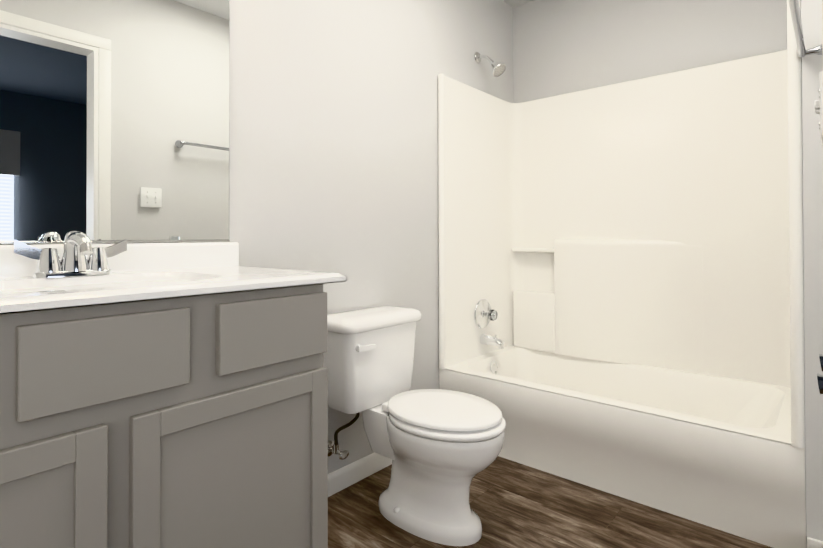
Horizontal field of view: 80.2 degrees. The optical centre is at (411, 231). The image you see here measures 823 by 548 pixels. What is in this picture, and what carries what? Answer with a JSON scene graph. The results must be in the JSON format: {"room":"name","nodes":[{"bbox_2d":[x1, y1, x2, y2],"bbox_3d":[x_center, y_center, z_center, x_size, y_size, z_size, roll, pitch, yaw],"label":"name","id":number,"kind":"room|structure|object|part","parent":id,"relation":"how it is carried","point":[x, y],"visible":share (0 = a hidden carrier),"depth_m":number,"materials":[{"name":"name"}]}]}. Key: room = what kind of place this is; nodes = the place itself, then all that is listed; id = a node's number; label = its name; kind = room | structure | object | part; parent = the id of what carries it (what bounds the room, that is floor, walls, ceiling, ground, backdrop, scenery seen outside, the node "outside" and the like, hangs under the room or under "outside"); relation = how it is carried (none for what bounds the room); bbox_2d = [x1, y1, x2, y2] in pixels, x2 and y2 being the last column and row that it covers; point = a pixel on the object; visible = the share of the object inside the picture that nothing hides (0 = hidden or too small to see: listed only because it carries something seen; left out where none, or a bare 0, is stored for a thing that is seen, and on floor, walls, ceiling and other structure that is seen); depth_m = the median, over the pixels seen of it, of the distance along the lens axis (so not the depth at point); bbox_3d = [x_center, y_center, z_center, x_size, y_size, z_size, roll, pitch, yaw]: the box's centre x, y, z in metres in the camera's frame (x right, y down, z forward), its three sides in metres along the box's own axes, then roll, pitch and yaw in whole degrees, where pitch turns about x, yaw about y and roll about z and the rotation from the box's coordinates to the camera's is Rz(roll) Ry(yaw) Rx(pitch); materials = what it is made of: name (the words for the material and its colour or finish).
{"room":"bathroom","nodes":[
{"label":"bathroom","id":0,"kind":"room"},
{"bbox_2d":[0,0,513,473],"bbox_3d":[-0.987,-0.196,1.273,0.120,2.460,5.100,-1,-1,41],"label":"wall","id":1,"kind":"structure","parent":0,"point":[333,145],"depth_m":2.04,"materials":[{"name":"paint"}]},
{"bbox_2d":[0,0,229,243],"bbox_3d":[-0.935,-0.508,1.236,0.008,1.076,1.018,-1,-1,41],"label":"mirror","id":2,"kind":"object","parent":1,"relation":"attached to","point":[114,120],"visible":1,"depth_m":1.36,"materials":[{"name":"clear glass"}]},
{"bbox_2d":[328,452,391,496],"bbox_3d":[-0.227,0.998,2.038,0.012,0.082,1.133,-1,-1,41],"label":"baseboard","id":3,"kind":"structure","parent":1,"relation":"attached to","point":[342,478],"depth_m":2.03,"materials":[{"name":"white paint"}]},
{"bbox_2d":[503,0,534,7],"bbox_3d":[0.788,-1.483,-0.115,5.000,0.080,5.300,-1,-1,41],"label":"ceiling","id":4,"kind":"structure","parent":0,"point":[513,3],"depth_m":3.02,"materials":[{"name":"white paint"}]},
{"bbox_2d":[328,456,771,547],"bbox_3d":[0.794,1.057,-0.137,5.000,0.080,5.300,-1,-1,41],"label":"floor","id":5,"kind":"structure","parent":0,"point":[513,504],"depth_m":1.76,"materials":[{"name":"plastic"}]},
{"bbox_2d":[0,231,345,547],"bbox_3d":[-0.720,0.513,1.055,0.554,1.036,1.045,-1,-1,41],"label":"bathroom vanity","id":6,"kind":"object","parent":5,"relation":"on","point":[163,395],"visible":1,"depth_m":0.97,"materials":[{"name":"paint"}]},
{"bbox_2d":[13,231,126,277],"bbox_3d":[-0.801,0.052,1.177,0.134,0.111,0.234,-1,-1,41],"label":"faucet","id":7,"kind":"object","parent":6,"relation":"on","point":[74,263],"depth_m":1.17,"materials":[{"name":"silver metal"}]},
{"bbox_2d":[323,306,505,545],"bbox_3d":[0.015,0.675,1.790,0.682,0.721,0.430,-1,-1,41],"label":"toilet","id":8,"kind":"object","parent":5,"relation":"on","point":[441,448],"visible":0.96,"depth_m":1.74,"materials":[{"name":"white ceramic"}]},
{"bbox_3d":[-0.161,0.491,1.943,0.213,0.349,0.430,-1,-1,41],"label":"tank","id":9,"kind":"part","parent":8,"relation":"part of","materials":[{"name":"white ceramic"}]},
{"bbox_3d":[0.073,0.851,1.766,0.559,0.369,0.348,-1,-1,41],"label":"bowl","id":10,"kind":"part","parent":8,"relation":"part of","materials":[{"name":"white ceramic"}]},
{"bbox_3d":[0.115,0.638,1.731,0.454,0.050,0.357,-1,-1,41],"label":"seat","id":11,"kind":"part","parent":8,"relation":"part of","materials":[{"name":"white plastic"}]},
{"bbox_2d":[438,0,805,547],"bbox_3d":[0.929,0.008,2.295,1.444,2.061,0.776,-1,-1,41],"label":"shower","id":12,"kind":"object","parent":5,"relation":"on","point":[621,289],"visible":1,"depth_m":2.40,"materials":[{"name":"white plastic"}]},
{"bbox_2d":[513,0,805,465],"bbox_3d":[2.464,-0.202,1.587,4.700,2.460,0.120,-1,-1,41],"label":"wall","id":13,"kind":"structure","parent":0,"point":[560,47],"depth_m":2.63,"materials":[{"name":"paint"}]},
{"bbox_2d":[801,0,822,547],"bbox_3d":[0.816,-0.204,0.905,0.197,2.460,3.065,-1,-1,41],"label":"wall","id":14,"kind":"structure","parent":0,"point":[812,64],"depth_m":1.52,"materials":[{"name":"paint"}]},
{"bbox_2d":[788,0,822,57],"bbox_3d":[1.032,-0.556,1.272,0.069,0.048,0.658,-1,-1,41],"label":"towel rail","id":15,"kind":"object","parent":14,"relation":"attached to","point":[794,7],"visible":1,"depth_m":1.35,"materials":[{"name":"silver metal"}]},
{"bbox_2d":[807,537,822,547],"bbox_3d":[0.937,0.983,1.123,0.074,0.090,0.996,-1,-1,41],"label":"baseboard","id":16,"kind":"structure","parent":14,"relation":"attached to","point":[813,543],"depth_m":1.50,"materials":[{"name":"white paint"}]},
{"bbox_2d":[814,71,822,144],"bbox_3d":[0.750,-0.224,0.899,0.014,0.114,0.116,-1,-1,41],"label":"light switch","id":17,"kind":"object","parent":14,"relation":"attached to","point":[818,106],"visible":1,"depth_m":0.85,"materials":[{"name":"white plastic"}]},
{"bbox_2d":[822,0,822,41],"bbox_3d":[0.282,-0.034,0.225,0.152,2.110,1.210,-1,-1,41],"label":"door frame","id":18,"kind":"structure","parent":14,"relation":"attached to","point":[822,20],"depth_m":0.69,"materials":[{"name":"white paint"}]},
{"bbox_3d":[0.616,-0.002,0.076,0.800,2.018,0.035,-1,-1,41],"label":"door","id":19,"kind":"structure","parent":0,"visible":0},
{"bbox_2d":[817,354,822,394],"bbox_3d":[0.336,0.097,0.316,0.113,0.064,0.092,-1,-1,41],"label":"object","id":20,"kind":"structure","parent":19,"relation":"attached to","point":[820,380],"depth_m":0.32,"materials":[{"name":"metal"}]}
]}

